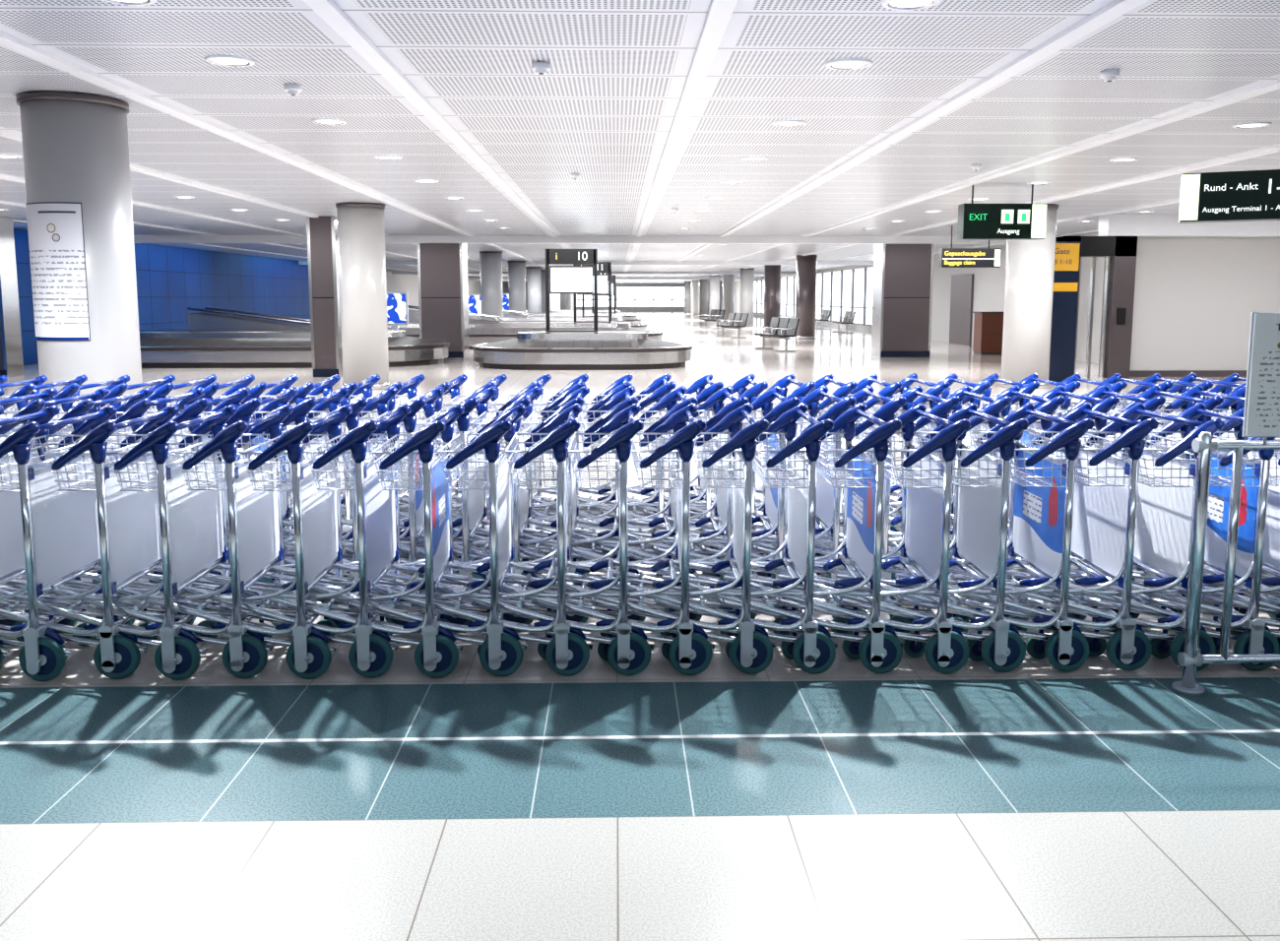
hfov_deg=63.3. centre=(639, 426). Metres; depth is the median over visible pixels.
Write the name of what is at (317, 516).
luggage trolley
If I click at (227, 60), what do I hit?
recessed light
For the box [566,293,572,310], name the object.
pillar
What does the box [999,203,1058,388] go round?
pillar
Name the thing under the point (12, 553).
luggage trolley
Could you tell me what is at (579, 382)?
luggage trolley
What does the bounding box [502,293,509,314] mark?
screen
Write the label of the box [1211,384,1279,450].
luggage trolley
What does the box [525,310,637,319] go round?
carousel
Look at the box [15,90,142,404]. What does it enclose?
pillar
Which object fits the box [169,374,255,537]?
luggage trolley
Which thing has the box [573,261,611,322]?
display
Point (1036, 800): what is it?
floor
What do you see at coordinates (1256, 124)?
recessed light
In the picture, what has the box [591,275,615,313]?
display
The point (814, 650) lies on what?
luggage trolley
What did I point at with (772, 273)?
pillar
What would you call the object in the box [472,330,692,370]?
carousel
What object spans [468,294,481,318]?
screen
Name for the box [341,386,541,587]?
luggage trolley
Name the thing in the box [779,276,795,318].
window
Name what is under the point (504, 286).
wall
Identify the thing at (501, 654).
luggage trolley
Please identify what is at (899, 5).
recessed light
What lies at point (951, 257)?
sign
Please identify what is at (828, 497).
luggage trolley
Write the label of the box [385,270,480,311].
wall
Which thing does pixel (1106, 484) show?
luggage trolley
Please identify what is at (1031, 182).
recessed light
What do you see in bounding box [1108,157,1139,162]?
recessed light
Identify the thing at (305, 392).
luggage trolley
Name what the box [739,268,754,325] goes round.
pillar
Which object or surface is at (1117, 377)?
luggage trolley
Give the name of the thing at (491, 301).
pillar
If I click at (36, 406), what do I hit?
luggage trolley
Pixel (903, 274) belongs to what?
pillar
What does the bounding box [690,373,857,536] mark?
luggage trolley
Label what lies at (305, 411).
luggage trolley
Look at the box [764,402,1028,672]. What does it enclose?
luggage trolley
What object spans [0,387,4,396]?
luggage trolley
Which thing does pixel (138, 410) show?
luggage trolley
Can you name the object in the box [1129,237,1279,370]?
wall
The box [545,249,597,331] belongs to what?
display
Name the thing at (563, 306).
pillar
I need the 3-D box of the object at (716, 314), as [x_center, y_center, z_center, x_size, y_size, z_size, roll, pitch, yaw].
[3.494,-5.143,49.846,0.620,0.920,2.000,-2,7,-16]
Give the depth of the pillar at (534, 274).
52.36 m
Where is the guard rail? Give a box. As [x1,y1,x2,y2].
[1171,312,1279,695]
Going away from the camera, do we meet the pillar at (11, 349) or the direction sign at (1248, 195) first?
the direction sign at (1248, 195)
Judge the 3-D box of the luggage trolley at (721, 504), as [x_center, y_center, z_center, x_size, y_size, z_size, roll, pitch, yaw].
[0.043,0.335,5.286,1.015,1.032,0.650,0,7,-2]
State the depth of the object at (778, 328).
29.36 m
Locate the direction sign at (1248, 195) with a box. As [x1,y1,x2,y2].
[1178,169,1279,223]
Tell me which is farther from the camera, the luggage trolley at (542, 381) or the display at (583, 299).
the display at (583, 299)
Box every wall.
[13,228,310,365]
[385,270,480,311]
[502,283,709,311]
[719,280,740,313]
[753,264,873,331]
[930,231,1104,363]
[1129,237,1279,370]
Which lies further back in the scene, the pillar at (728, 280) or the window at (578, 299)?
the window at (578, 299)
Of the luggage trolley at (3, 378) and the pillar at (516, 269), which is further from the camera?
the pillar at (516, 269)
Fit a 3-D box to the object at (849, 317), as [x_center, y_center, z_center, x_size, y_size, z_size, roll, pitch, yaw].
[8.630,-4.417,43.998,0.620,0.920,2.000,0,7,-1]
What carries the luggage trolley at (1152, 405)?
on the floor
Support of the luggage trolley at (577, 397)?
on the floor
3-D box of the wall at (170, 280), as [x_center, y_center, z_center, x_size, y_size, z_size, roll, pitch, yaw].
[-13.921,-3.351,26.984,0.200,3.000,65.000,0,7,-1]
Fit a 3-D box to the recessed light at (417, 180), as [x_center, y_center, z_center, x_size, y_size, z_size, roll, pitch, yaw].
[-2.763,-3.172,13.452,0.300,0.018,0.300,0,7,-1]
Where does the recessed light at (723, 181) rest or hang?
in the ceiling
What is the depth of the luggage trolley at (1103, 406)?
5.14 m
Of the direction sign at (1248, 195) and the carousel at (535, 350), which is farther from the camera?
the carousel at (535, 350)
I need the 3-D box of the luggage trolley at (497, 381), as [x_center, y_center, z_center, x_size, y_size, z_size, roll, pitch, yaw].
[-1.276,0.229,6.143,1.015,1.032,0.650,0,7,-1]
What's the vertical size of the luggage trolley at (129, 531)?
1.032 m
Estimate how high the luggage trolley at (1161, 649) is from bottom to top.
1.032 m
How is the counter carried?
on the floor
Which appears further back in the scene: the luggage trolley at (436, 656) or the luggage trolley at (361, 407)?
the luggage trolley at (361, 407)
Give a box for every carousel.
[139,307,449,368]
[387,305,663,349]
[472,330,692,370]
[476,309,647,329]
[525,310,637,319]
[525,313,641,323]
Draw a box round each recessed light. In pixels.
[0,153,22,158]
[102,0,157,5]
[173,195,194,198]
[204,54,255,66]
[230,208,248,211]
[311,118,347,125]
[374,154,401,159]
[414,179,438,183]
[444,196,463,199]
[465,209,483,211]
[694,209,710,212]
[719,180,742,184]
[740,156,767,161]
[771,119,806,127]
[825,58,872,69]
[880,0,940,10]
[924,210,941,212]
[967,197,988,200]
[1026,181,1051,184]
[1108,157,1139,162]
[1135,210,1153,212]
[1231,121,1272,128]
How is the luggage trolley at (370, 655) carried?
on the floor
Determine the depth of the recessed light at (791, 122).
8.94 m
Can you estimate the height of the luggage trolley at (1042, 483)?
1.032 m
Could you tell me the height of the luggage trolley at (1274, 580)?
1.032 m
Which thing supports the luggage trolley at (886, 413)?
on the floor
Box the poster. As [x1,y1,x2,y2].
[25,201,90,341]
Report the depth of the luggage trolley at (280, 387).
6.20 m
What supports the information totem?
on the floor
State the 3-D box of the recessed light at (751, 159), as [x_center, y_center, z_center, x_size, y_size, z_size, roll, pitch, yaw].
[1.239,-2.900,11.259,0.300,0.018,0.300,0,7,-1]
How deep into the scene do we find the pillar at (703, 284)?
81.24 m
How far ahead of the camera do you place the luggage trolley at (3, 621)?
4.66 m
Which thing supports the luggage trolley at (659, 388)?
on the floor
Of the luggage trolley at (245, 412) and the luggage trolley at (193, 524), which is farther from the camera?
the luggage trolley at (245, 412)
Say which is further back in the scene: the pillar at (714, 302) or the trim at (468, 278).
the trim at (468, 278)
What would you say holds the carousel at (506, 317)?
on the floor
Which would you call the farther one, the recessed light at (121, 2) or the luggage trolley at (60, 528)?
the recessed light at (121, 2)
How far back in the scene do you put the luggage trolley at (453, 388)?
6.28 m
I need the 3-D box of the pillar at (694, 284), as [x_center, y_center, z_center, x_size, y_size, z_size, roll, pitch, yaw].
[4.804,-11.233,90.438,0.760,3.000,0.760,0,7,-1]
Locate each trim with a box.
[133,235,1006,244]
[298,260,873,264]
[391,271,796,274]
[467,277,760,279]
[1097,214,1279,237]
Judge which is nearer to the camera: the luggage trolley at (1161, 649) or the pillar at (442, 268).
the luggage trolley at (1161, 649)
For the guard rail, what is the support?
on the floor
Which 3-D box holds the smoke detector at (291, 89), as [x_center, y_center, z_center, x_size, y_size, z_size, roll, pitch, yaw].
[-2.474,-2.396,7.407,0.120,0.070,0.120,0,7,-1]
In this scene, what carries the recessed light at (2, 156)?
in the ceiling
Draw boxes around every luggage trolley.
[0,374,47,427]
[0,374,87,424]
[0,375,7,383]
[0,386,57,444]
[0,386,109,586]
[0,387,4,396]
[0,404,78,668]
[0,404,134,681]
[0,404,195,679]
[0,404,252,680]
[0,405,25,626]
[20,386,204,611]
[38,403,308,678]
[46,386,152,606]
[49,374,130,421]
[73,386,251,580]
[91,404,358,679]
[100,375,175,417]
[128,386,298,586]
[143,374,217,421]
[155,403,424,677]
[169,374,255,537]
[214,403,477,678]
[216,374,298,535]
[227,386,351,581]
[228,386,397,579]
[262,374,340,529]
[272,386,444,582]
[281,403,537,676]
[289,374,425,541]
[290,374,380,540]
[291,374,467,541]
[292,385,497,585]
[340,374,507,530]
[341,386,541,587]
[343,403,592,676]
[398,374,554,538]
[399,385,590,586]
[406,403,653,675]
[451,374,590,531]
[452,385,646,586]
[466,403,714,675]
[487,374,638,531]
[519,385,703,585]
[526,402,775,674]
[532,374,676,538]
[547,385,749,580]
[554,373,725,537]
[587,402,837,673]
[596,373,767,532]
[597,385,800,579]
[640,373,816,536]
[648,385,856,579]
[650,402,903,673]
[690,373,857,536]
[695,385,906,586]
[710,402,970,673]
[751,384,959,585]
[755,373,902,559]
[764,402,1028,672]
[815,373,949,532]
[815,384,1012,576]
[817,373,990,529]
[823,402,1094,671]
[841,384,1065,578]
[881,402,1158,670]
[889,373,1039,525]
[890,373,1080,531]
[890,384,1119,578]
[949,402,1224,671]
[950,384,1165,597]
[1005,402,1279,671]
[1007,384,1222,580]
[1034,373,1127,421]
[1067,407,1279,657]
[1070,384,1249,580]
[1077,373,1173,421]
[1116,437,1279,658]
[1119,373,1213,423]
[1163,373,1246,421]
[1175,565,1279,654]
[1203,372,1246,408]
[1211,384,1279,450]
[1230,565,1279,653]
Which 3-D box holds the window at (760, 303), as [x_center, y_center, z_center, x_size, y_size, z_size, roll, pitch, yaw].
[9.148,-10.480,84.180,0.100,2.550,14.900,0,7,-1]
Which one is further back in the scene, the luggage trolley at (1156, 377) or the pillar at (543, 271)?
the pillar at (543, 271)
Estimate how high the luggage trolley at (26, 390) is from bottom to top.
1.032 m
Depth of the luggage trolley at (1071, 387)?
6.10 m
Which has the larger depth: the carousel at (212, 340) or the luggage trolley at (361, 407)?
the carousel at (212, 340)
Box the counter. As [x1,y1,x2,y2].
[971,311,1003,354]
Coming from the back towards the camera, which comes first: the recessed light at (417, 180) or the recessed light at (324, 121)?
the recessed light at (417, 180)
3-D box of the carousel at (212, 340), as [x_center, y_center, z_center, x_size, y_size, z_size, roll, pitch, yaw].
[-8.696,-2.097,23.883,8.560,1.275,3.760,0,7,-1]
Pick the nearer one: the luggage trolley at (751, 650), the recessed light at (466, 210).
the luggage trolley at (751, 650)
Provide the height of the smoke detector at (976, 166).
0.070 m
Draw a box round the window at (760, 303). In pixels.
[753,279,764,314]
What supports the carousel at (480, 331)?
on the floor
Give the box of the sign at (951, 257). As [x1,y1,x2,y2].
[939,225,1000,267]
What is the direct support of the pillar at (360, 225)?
on the floor
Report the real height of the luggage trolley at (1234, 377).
1.032 m
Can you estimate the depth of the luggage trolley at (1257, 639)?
4.23 m
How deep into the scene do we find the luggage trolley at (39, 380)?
6.18 m
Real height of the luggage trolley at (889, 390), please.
1.032 m
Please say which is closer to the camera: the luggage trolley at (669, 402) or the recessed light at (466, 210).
the luggage trolley at (669, 402)
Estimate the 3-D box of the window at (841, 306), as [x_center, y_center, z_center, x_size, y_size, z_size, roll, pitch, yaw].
[9.933,-6.217,49.852,0.100,2.550,17.100,0,7,-1]
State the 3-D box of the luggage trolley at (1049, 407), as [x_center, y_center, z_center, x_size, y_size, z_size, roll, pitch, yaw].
[1.573,0.329,5.338,1.015,1.032,0.650,0,7,0]
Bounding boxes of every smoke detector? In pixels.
[283,83,302,95]
[531,61,550,74]
[570,173,579,179]
[970,163,981,171]
[1099,68,1119,81]
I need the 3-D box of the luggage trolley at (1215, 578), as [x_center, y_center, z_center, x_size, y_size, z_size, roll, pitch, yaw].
[2.843,0.437,4.464,1.015,1.032,0.650,0,7,0]
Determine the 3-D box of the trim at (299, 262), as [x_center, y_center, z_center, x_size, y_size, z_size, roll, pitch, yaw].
[-2.103,-6.857,43.651,24.200,0.149,0.400,0,7,-1]
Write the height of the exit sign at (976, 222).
0.725 m
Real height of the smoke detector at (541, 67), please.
0.070 m
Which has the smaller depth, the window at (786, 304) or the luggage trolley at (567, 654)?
the luggage trolley at (567, 654)
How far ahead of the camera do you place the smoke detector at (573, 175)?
12.67 m
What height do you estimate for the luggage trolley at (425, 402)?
1.032 m
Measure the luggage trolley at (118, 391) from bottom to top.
1.032 m
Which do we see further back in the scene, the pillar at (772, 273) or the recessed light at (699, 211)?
the pillar at (772, 273)
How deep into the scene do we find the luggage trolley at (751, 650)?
4.17 m
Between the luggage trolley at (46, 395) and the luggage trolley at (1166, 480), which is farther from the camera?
the luggage trolley at (46, 395)
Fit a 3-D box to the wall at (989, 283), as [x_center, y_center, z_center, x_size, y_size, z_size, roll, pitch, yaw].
[10.403,-3.802,30.609,0.200,3.000,21.800,0,7,-1]
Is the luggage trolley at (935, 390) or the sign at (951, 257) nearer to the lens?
the luggage trolley at (935, 390)
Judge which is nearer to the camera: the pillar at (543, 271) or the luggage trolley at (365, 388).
the luggage trolley at (365, 388)
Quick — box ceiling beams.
[0,0,1279,283]
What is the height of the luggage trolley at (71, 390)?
1.032 m
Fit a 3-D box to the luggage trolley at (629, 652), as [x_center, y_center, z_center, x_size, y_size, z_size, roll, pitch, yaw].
[-0.455,0.449,4.371,1.015,1.032,0.650,0,7,-1]
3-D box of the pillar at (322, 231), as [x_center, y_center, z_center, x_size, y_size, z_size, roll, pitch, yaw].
[-5.952,-2.449,19.714,0.520,3.000,0.450,0,7,-1]
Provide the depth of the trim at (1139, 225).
19.03 m
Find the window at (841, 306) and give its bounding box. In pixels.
[815,267,872,326]
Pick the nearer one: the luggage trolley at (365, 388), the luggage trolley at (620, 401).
the luggage trolley at (620, 401)
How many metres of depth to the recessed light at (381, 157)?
11.10 m
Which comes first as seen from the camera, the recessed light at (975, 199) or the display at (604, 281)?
the recessed light at (975, 199)
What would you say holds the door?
in the wall at (989, 283)
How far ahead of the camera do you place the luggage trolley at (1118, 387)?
6.09 m
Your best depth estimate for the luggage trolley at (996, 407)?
5.18 m
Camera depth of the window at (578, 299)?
111.23 m
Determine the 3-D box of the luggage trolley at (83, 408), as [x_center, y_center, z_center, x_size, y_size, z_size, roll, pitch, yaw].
[-3.019,0.344,5.211,1.015,1.032,0.650,0,7,0]
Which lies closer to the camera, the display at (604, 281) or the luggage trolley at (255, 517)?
the luggage trolley at (255, 517)
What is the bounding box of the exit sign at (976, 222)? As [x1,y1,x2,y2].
[957,184,1046,240]
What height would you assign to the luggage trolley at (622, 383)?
1.032 m
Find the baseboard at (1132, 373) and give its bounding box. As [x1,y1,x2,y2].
[1129,370,1247,377]
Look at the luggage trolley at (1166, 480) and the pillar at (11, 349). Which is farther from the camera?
the pillar at (11, 349)
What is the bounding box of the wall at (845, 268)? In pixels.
[753,264,873,331]
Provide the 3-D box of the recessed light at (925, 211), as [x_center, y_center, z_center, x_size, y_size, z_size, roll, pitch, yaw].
[5.131,-3.761,18.196,0.300,0.018,0.300,0,7,-1]
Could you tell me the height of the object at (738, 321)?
0.920 m
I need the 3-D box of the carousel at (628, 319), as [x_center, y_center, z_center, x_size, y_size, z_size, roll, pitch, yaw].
[-5.300,-5.121,50.396,10.760,0.740,3.560,0,7,-1]
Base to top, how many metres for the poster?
1.030 m
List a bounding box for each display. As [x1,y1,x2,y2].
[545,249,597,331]
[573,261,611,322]
[581,273,608,317]
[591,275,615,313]
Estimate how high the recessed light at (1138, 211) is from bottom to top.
0.018 m
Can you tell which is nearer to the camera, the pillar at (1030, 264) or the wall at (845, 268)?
the pillar at (1030, 264)
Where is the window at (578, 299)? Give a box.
[576,286,684,307]
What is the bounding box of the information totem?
[1048,241,1081,383]
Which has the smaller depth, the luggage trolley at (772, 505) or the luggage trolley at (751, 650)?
the luggage trolley at (751, 650)
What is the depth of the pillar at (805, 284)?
37.37 m
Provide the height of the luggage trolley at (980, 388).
1.032 m
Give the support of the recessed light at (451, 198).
in the ceiling
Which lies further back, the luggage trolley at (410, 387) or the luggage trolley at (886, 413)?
the luggage trolley at (410, 387)
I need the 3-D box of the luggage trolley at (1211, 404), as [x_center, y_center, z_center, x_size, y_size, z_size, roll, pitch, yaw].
[2.336,0.327,5.348,1.015,1.032,0.650,0,7,0]
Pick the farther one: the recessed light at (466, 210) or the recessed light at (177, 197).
the recessed light at (466, 210)
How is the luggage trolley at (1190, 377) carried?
on the floor
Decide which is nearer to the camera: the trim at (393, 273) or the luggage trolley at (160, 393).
the luggage trolley at (160, 393)
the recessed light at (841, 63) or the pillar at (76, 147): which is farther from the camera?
the pillar at (76, 147)
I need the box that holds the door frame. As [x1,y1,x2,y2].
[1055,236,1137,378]
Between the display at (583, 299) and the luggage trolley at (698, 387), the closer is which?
the luggage trolley at (698, 387)
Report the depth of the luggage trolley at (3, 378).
6.31 m
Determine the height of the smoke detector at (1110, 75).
0.070 m
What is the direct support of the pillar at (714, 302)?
on the floor
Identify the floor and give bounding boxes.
[0,311,1279,940]
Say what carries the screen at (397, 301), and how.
on the floor
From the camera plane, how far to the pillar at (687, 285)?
99.08 m
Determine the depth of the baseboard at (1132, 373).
19.73 m
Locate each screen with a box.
[386,291,408,329]
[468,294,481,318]
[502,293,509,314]
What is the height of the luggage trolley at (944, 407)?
1.032 m
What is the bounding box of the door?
[949,274,974,346]
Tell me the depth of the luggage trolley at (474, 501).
5.09 m
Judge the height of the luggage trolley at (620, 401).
1.032 m
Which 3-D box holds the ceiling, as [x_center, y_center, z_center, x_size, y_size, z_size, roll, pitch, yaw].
[-0.564,-8.132,52.902,27.700,0.100,117.000,0,7,-1]
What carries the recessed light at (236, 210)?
in the ceiling
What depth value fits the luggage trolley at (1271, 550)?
4.39 m
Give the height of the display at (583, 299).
1.809 m
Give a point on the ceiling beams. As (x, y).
(720, 12)
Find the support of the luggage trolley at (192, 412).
on the floor
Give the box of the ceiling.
[0,0,1279,283]
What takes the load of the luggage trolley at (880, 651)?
on the floor
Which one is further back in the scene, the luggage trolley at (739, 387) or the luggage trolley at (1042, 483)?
the luggage trolley at (739, 387)
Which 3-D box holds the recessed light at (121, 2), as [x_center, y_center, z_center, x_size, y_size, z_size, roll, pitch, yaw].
[-2.574,-2.146,5.188,0.300,0.018,0.300,0,7,-1]
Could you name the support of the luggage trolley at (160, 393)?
on the floor
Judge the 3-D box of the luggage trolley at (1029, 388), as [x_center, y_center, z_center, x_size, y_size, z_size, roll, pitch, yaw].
[1.779,0.221,6.201,1.015,1.032,0.650,0,7,-2]
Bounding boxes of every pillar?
[0,215,24,378]
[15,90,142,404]
[306,215,342,377]
[335,201,389,389]
[417,243,469,357]
[479,251,503,320]
[507,260,525,316]
[526,266,541,313]
[541,269,545,313]
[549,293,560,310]
[560,293,567,310]
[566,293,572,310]
[684,281,691,313]
[691,279,699,315]
[699,279,708,317]
[708,275,720,318]
[722,274,734,321]
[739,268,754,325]
[763,264,780,331]
[794,255,817,339]
[871,244,934,357]
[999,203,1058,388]
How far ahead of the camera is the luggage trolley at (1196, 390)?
5.56 m

